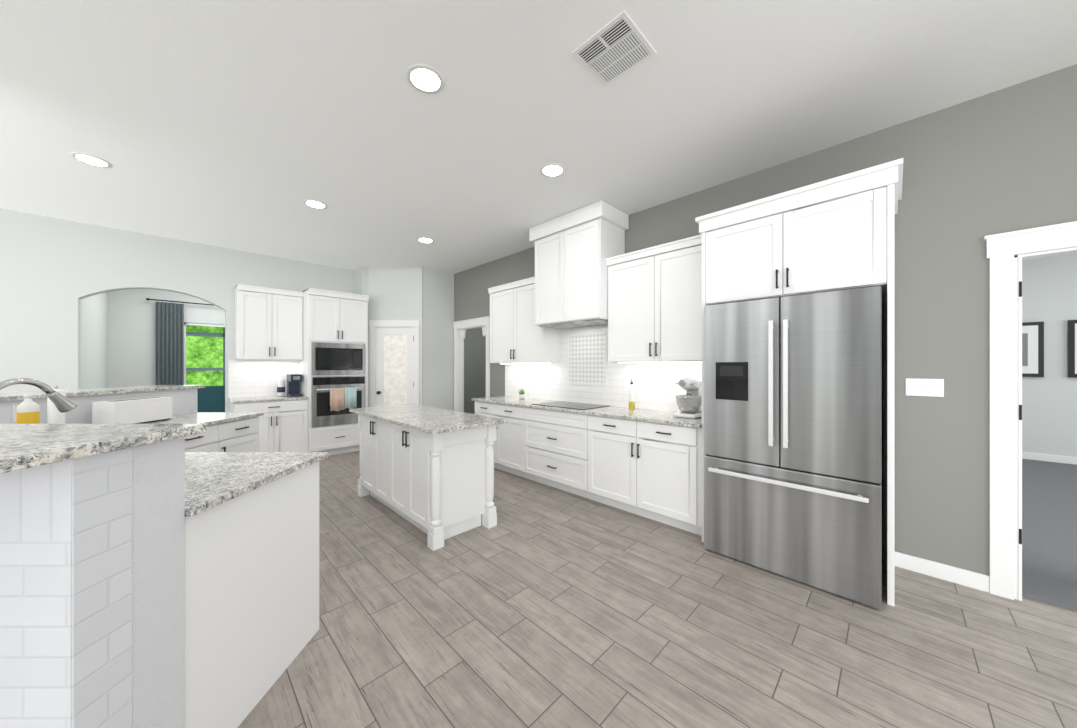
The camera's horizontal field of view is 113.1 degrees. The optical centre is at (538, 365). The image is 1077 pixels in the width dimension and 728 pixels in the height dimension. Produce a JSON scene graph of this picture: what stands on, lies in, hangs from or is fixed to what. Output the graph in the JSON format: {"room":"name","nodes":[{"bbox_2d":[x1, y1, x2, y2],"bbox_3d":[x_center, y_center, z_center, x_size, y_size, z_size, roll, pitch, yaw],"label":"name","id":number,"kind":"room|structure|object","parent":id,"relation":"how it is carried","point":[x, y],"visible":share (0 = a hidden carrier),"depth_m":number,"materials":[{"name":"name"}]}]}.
{"room":"kitchen","nodes":[
{"label":"kitchen","id":0,"kind":"room"},
{"bbox_2d":[81,292,108,388],"bbox_3d":[-6.650,-0.140,5.250,0.100,3.050,3.150,0,0,-45],"label":"wall","id":1,"kind":"structure","parent":0,"point":[95,308],"depth_m":5.44,"materials":[{"name":"white paint"}]},
{"bbox_2d":[109,289,224,387],"bbox_3d":[-6.219,-0.140,8.029,4.640,3.050,0.150,0,0,-45],"label":"wall","id":2,"kind":"structure","parent":0,"point":[118,338],"depth_m":6.66,"materials":[{"name":"white paint"}]},
{"bbox_2d":[156,302,183,384],"bbox_3d":[-7.120,0.065,6.881,0.380,2.560,0.060,0,0,-45],"label":"curtain","id":3,"kind":"object","parent":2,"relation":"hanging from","point":[169,343],"depth_m":6.88,"materials":[{"name":"grey fabric"}]},
{"bbox_2d":[146,298,214,305],"bbox_3d":[-6.694,-1.245,7.306,1.835,0.050,0.048,0,0,-45],"label":"curtain rod","id":4,"kind":"object","parent":2,"relation":"hanging from","point":[148,299],"depth_m":6.96,"materials":[{"name":"black metal"}]},
{"bbox_2d":[184,322,224,411],"bbox_3d":[-6.781,0.110,7.594,1.750,2.550,0.290,0,0,-45],"label":"nook window","id":5,"kind":"structure","parent":2,"relation":"in","point":[204,353],"depth_m":7.50,"materials":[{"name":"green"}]},
{"bbox_2d":[0,208,353,411],"bbox_3d":[-6.378,-0.140,3.189,11.490,3.050,0.150,0,0,-45],"label":"wall","id":6,"kind":"structure","parent":0,"point":[54,272],"depth_m":4.14,"materials":[{"name":"white paint"}]},
{"bbox_2d":[228,359,298,398],"bbox_3d":[-4.098,0.188,5.343,0.840,0.545,0.018,0,0,-45],"label":"backsplash","id":7,"kind":"structure","parent":6,"relation":"attached to","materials":[{"name":"tile"}]},
{"bbox_2d":[235,284,303,359],"bbox_3d":[-3.957,-0.601,5.251,0.770,1.032,0.353,0,0,-45],"label":"upper cabinet","id":8,"kind":"object","parent":6,"relation":"attached to","point":[269,322],"depth_m":5.12,"materials":[{"name":"white wood"}]},
{"bbox_2d":[354,266,453,410],"bbox_3d":[-2.378,-0.140,6.345,1.370,3.050,1.044,0,0,-45],"label":"wall","id":9,"kind":"structure","parent":0,"point":[425,296],"depth_m":6.08,"materials":[{"name":"white paint"}]},
{"bbox_2d":[369,320,419,406],"bbox_3d":[-2.432,0.310,6.037,0.854,2.150,0.160,0,0,0],"label":"door","id":10,"kind":"structure","parent":9,"relation":"attached to","point":[394,362],"depth_m":6.03,"materials":[{"name":"white wood"}]},
{"bbox_2d":[464,328,485,413],"bbox_3d":[-0.421,-0.140,6.862,1.890,3.050,3.300,0,0,-45],"label":"wall","id":11,"kind":"structure","parent":0,"point":[474,363],"depth_m":8.02,"materials":[{"name":"grey paint"}]},
{"bbox_2d":[0,0,1076,273],"bbox_3d":[-1.662,-1.715,2.581,17.300,0.100,16.000,0,0,-45],"label":"ceiling","id":12,"kind":"structure","parent":0,"point":[244,124],"depth_m":2.26,"materials":[{"name":"white paint"}]},
{"bbox_2d":[69,152,112,167],"bbox_3d":[-3.620,-1.662,2.885,0.220,0.006,0.220,0,0,-45],"label":"recessed light","id":13,"kind":"object","parent":12,"relation":"in","point":[91,159],"visible":1,"depth_m":2.87,"materials":[{"name":"white"}]},
{"bbox_2d":[303,199,327,208],"bbox_3d":[-2.298,-1.662,3.670,0.220,0.006,0.220,0,0,-45],"label":"recessed light","id":14,"kind":"object","parent":12,"relation":"in","point":[317,204],"visible":1,"depth_m":3.67,"materials":[{"name":"white plastic"}]},
{"bbox_2d":[405,64,444,93],"bbox_3d":[-0.658,-1.662,2.072,0.220,0.006,0.220,0,0,-45],"label":"recessed light","id":15,"kind":"object","parent":12,"relation":"in","point":[428,79],"visible":1,"depth_m":2.06,"materials":[{"name":"white plastic"}]},
{"bbox_2d":[417,237,433,242],"bbox_3d":[-1.499,-1.662,4.723,0.220,0.006,0.220,0,0,-45],"label":"recessed light","id":16,"kind":"object","parent":12,"relation":"in","point":[424,239],"visible":1,"depth_m":4.72,"materials":[{"name":"white plastic"}]},
{"bbox_2d":[540,163,565,176],"bbox_3d":[0.120,-1.662,3.034,0.220,0.006,0.220,0,0,-45],"label":"recessed light","id":17,"kind":"object","parent":12,"relation":"in","point":[553,169],"visible":1,"depth_m":3.02,"materials":[{"name":"white plastic"}]},
{"bbox_2d":[571,10,656,86],"bbox_3d":[0.401,-1.661,1.893,0.320,0.008,0.320,0,0,-45],"label":"ceiling vent","id":18,"kind":"object","parent":12,"relation":"in","point":[617,47],"visible":1,"depth_m":1.88,"materials":[{"name":"white metal"}]},
{"bbox_2d":[238,451,1076,727],"bbox_3d":[-3.694,1.415,0.549,11.552,0.060,16.000,0,0,-45],"label":"floor","id":19,"kind":"structure","parent":0,"point":[540,605],"depth_m":1.81,"materials":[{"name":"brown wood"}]},
{"bbox_2d":[0,461,191,727],"bbox_3d":[-2.721,0.805,1.010,2.429,1.164,2.429,0,0,-45],"label":"half wall","id":20,"kind":"structure","parent":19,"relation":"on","point":[161,574],"depth_m":0.92,"materials":[{"name":"white tile"}]},
{"bbox_2d":[0,385,215,484],"bbox_3d":[-3.171,0.210,1.386,2.847,0.030,4.016,0,0,-45],"label":"countertop","id":21,"kind":"structure","parent":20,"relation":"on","point":[28,452],"depth_m":1.07,"materials":[{"name":"grey stone"}]},
{"bbox_2d":[16,394,39,423],"bbox_3d":[-2.580,0.301,1.800,0.068,0.315,0.066,0,0,0],"label":"dish soap","id":22,"kind":"object","parent":21,"relation":"on","point":[27,410],"visible":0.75,"depth_m":1.79,"materials":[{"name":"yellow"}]},
{"bbox_2d":[0,378,76,412],"bbox_3d":[-2.005,0.252,1.415,0.110,0.409,0.288,0,0,0],"label":"faucet","id":23,"kind":"object","parent":21,"relation":"on","point":[61,403],"visible":0.98,"depth_m":1.47,"materials":[{"name":"silver metal"}]},
{"bbox_2d":[47,385,64,423],"bbox_3d":[-3.250,0.296,2.400,0.072,0.325,0.072,0,0,0],"label":"paper towel roll","id":24,"kind":"object","parent":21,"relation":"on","point":[55,415],"visible":0.48,"depth_m":2.38,"materials":[{"name":"white paper"}]},
{"bbox_2d":[192,489,318,727],"bbox_3d":[-2.673,0.938,1.919,2.111,0.899,3.238,0,0,-45],"label":"base cabinet","id":25,"kind":"object","parent":19,"relation":"on","point":[255,568],"depth_m":1.41,"materials":[{"name":"white wood"}]},
{"bbox_2d":[192,412,327,516],"bbox_3d":[-2.655,0.474,1.931,2.152,0.033,3.269,0,0,-45],"label":"countertop","id":26,"kind":"structure","parent":25,"relation":"on","point":[239,475],"depth_m":1.66,"materials":[{"name":"grey stone"}]},
{"bbox_2d":[92,397,171,423],"bbox_3d":[-3.205,0.363,2.840,0.160,0.192,0.440,0,0,0],"label":"toaster","id":27,"kind":"object","parent":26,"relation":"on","point":[139,410],"visible":0.85,"depth_m":2.75,"materials":[{"name":"white plastic"}]},
{"bbox_2d":[229,400,307,451],"bbox_3d":[-3.877,0.937,5.136,0.820,0.895,0.628,0,0,-45],"label":"base cabinet","id":28,"kind":"object","parent":19,"relation":"on","point":[283,426],"depth_m":4.98,"materials":[{"name":"white wood"}]},
{"bbox_2d":[228,396,307,403],"bbox_3d":[-3.880,0.475,5.124,0.840,0.030,0.635,0,0,-45],"label":"countertop","id":29,"kind":"structure","parent":28,"relation":"on","point":[235,399],"depth_m":5.08,"materials":[{"name":"grey stone"}]},
{"bbox_2d":[277,379,284,395],"bbox_3d":[-3.857,0.331,5.335,0.104,0.255,0.102,0,0,-45],"label":"canister","id":30,"kind":"object","parent":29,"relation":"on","point":[280,387],"visible":1,"depth_m":5.30,"materials":[{"name":"white ceramic"}]},
{"bbox_2d":[287,374,301,396],"bbox_3d":[-3.710,0.296,5.411,0.145,0.325,0.303,0,0,-45],"label":"coffee maker","id":31,"kind":"object","parent":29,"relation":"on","point":[293,384],"visible":1,"depth_m":5.38,"materials":[{"name":"blue plastic"}]},
{"bbox_2d":[296,288,368,455],"bbox_3d":[-3.264,0.124,5.696,0.840,2.522,0.704,0,0,-45],"label":"tall cabinet","id":32,"kind":"object","parent":19,"relation":"on","point":[317,339],"depth_m":5.45,"materials":[{"name":"white wood"}]},
{"bbox_2d":[311,342,365,427],"bbox_3d":[-3.053,0.285,5.485,0.750,1.260,0.089,0,0,-45],"label":"oven","id":33,"kind":"object","parent":32,"relation":"in","point":[338,369],"depth_m":5.45,"materials":[{"name":"silver metal"}]},
{"bbox_2d":[353,412,498,550],"bbox_3d":[-1.158,0.938,3.439,0.626,0.894,1.632,0,0,-45],"label":"kitchen island","id":34,"kind":"object","parent":19,"relation":"on","point":[428,471],"depth_m":2.97,"materials":[{"name":"white wood"}]},
{"bbox_2d":[349,404,507,435],"bbox_3d":[-1.135,0.475,3.412,0.710,0.030,1.780,0,0,-45],"label":"island countertop","id":35,"kind":"structure","parent":34,"relation":"on","point":[421,418],"depth_m":3.10,"materials":[{"name":"grey stone"}]},
{"bbox_2d":[475,402,494,467],"bbox_3d":[-0.520,0.937,5.028,0.595,0.895,0.494,0,0,-45],"label":"base cabinet","id":36,"kind":"object","parent":19,"relation":"on","point":[481,408],"depth_m":4.79,"materials":[{"name":"white wood"}]},
{"bbox_2d":[495,402,522,476],"bbox_3d":[-0.156,0.937,4.664,0.595,0.895,0.534,0,0,-45],"label":"base cabinet","id":37,"kind":"object","parent":19,"relation":"on","point":[509,436],"depth_m":4.46,"materials":[{"name":"white wood"}]},
{"bbox_2d":[523,406,586,497],"bbox_3d":[0.368,0.937,4.139,0.595,0.895,0.950,0,0,-45],"label":"base cabinet","id":38,"kind":"object","parent":19,"relation":"on","point":[554,442],"depth_m":3.91,"materials":[{"name":"white wood"}]},
{"bbox_2d":[587,414,702,541],"bbox_3d":[1.099,0.937,3.409,0.595,0.895,1.117,0,0,-45],"label":"base cabinet","id":39,"kind":"object","parent":19,"relation":"on","point":[651,470],"depth_m":3.14,"materials":[{"name":"white wood"}]},
{"bbox_2d":[471,394,702,429],"bbox_3d":[0.382,0.475,4.105,0.625,0.030,3.116,0,0,-45],"label":"countertop","id":40,"kind":"structure","parent":39,"relation":"on","point":[665,416],"depth_m":3.57,"materials":[{"name":"grey stone"}]},
{"bbox_2d":[519,389,525,398],"bbox_3d":[-0.229,0.386,4.896,0.100,0.145,0.116,0,0,-45],"label":"plant pot","id":41,"kind":"object","parent":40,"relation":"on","point":[521,394],"visible":1,"depth_m":4.86,"materials":[{"name":"white ceramic"}]},
{"bbox_2d":[531,402,598,409],"bbox_3d":[0.368,0.456,4.137,0.500,0.006,0.759,0,0,-45],"label":"cooktop","id":42,"kind":"object","parent":40,"relation":"in","point":[570,405],"depth_m":4.15,"materials":[{"name":"black glass"}]},
{"bbox_2d":[629,378,634,409],"bbox_3d":[0.969,0.296,3.698,0.062,0.325,0.062,0,0,-45],"label":"oil bottle","id":43,"kind":"object","parent":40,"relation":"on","point":[631,399],"visible":1,"depth_m":3.67,"materials":[{"name":"yellow"}]},
{"bbox_2d":[673,374,701,418],"bbox_3d":[1.372,0.269,3.225,0.362,0.379,0.232,0,0,-45],"label":"stand mixer","id":44,"kind":"object","parent":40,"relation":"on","point":[689,404],"visible":1,"depth_m":3.14,"materials":[{"name":"white plastic"}]},
{"bbox_2d":[704,286,882,609],"bbox_3d":[1.805,0.468,2.558,0.750,1.835,0.960,0,0,-45],"label":"refrigerator","id":45,"kind":"object","parent":19,"relation":"on","point":[793,437],"visible":1,"depth_m":2.26,"materials":[{"name":"grey metal"}]},
{"bbox_2d":[699,159,898,605],"bbox_3d":[1.875,0.110,2.634,0.597,2.550,1.075,0,0,-45],"label":"tall cabinet","id":46,"kind":"object","parent":19,"relation":"on","point":[837,233],"depth_m":2.31,"materials":[{"name":"white wood"}]},
{"bbox_2d":[454,64,1076,575],"bbox_3d":[1.860,-0.140,3.161,0.120,3.050,11.840,0,0,-45],"label":"wall","id":47,"kind":"structure","parent":0,"point":[1004,160],"depth_m":2.31,"materials":[{"name":"grey paint"}]},
{"bbox_2d":[488,279,562,365],"bbox_3d":[-0.221,-0.576,4.889,0.372,1.082,1.074,0,0,-45],"label":"upper cabinet","id":48,"kind":"object","parent":47,"relation":"attached to","point":[513,342],"depth_m":4.73,"materials":[{"name":"white wood"}]},
{"bbox_2d":[559,200,628,325],"bbox_3d":[0.629,-1.073,3.935,0.515,1.176,0.525,0,0,-45],"label":"range hood","id":49,"kind":"object","parent":47,"relation":"attached to","point":[589,320],"depth_m":3.77,"materials":[{"name":"white wood"}]},
{"bbox_2d":[505,308,726,416],"bbox_3d":[0.595,-0.028,4.318,0.022,0.975,3.115,0,0,-45],"label":"backsplash","id":50,"kind":"structure","parent":47,"relation":"attached to","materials":[{"name":"tile"}]},
{"bbox_2d":[603,235,698,361],"bbox_3d":[1.203,-0.600,3.465,0.372,1.130,1.050,0,0,-45],"label":"upper cabinet","id":51,"kind":"object","parent":47,"relation":"attached to","point":[655,289],"depth_m":3.34,"materials":[{"name":"white wood"}]},
{"bbox_2d":[906,378,943,396],"bbox_3d":[2.563,0.145,2.365,0.010,0.116,0.172,0,0,-45],"label":"switch plate","id":52,"kind":"object","parent":47,"relation":"attached to","point":[926,387],"visible":1,"depth_m":2.36,"materials":[{"name":"white plastic"}]},
{"bbox_2d":[894,452,1076,592],"bbox_3d":[-1.486,1.331,2.052,16.800,0.108,15.003,0,0,-45],"label":"baseboard","id":53,"kind":"structure","parent":47,"relation":"attached to","point":[971,579],"depth_m":2.34,"materials":[{"name":"white wood"}]},
{"bbox_2d":[1022,459,1076,611],"bbox_3d":[3.908,1.411,5.180,5.748,0.068,11.800,0,0,-45],"label":"floor","id":54,"kind":"structure","parent":0,"point":[1049,533],"depth_m":2.92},
{"bbox_2d":[1022,254,1076,456],"bbox_3d":[6.983,-0.140,5.568,0.150,3.050,8.000,0,0,-45],"label":"wall","id":55,"kind":"structure","parent":0,"point":[1049,398],"depth_m":5.08,"materials":[{"name":"white paint"}]},
{"bbox_2d":[1022,321,1043,376],"bbox_3d":[7.103,-0.235,5.307,0.050,0.800,0.500,0,0,-45],"label":"picture frame","id":56,"kind":"object","parent":55,"relation":"attached to","point":[1032,349],"depth_m":5.18,"materials":[{"name":"black metal"}]},
{"bbox_2d":[1067,320,1076,377],"bbox_3d":[7.598,-0.235,4.812,0.050,0.800,0.500,0,0,-45],"label":"picture frame","id":57,"kind":"object","parent":55,"relation":"attached to","point":[1071,324],"depth_m":4.96,"materials":[{"name":"black wood"}]}
]}

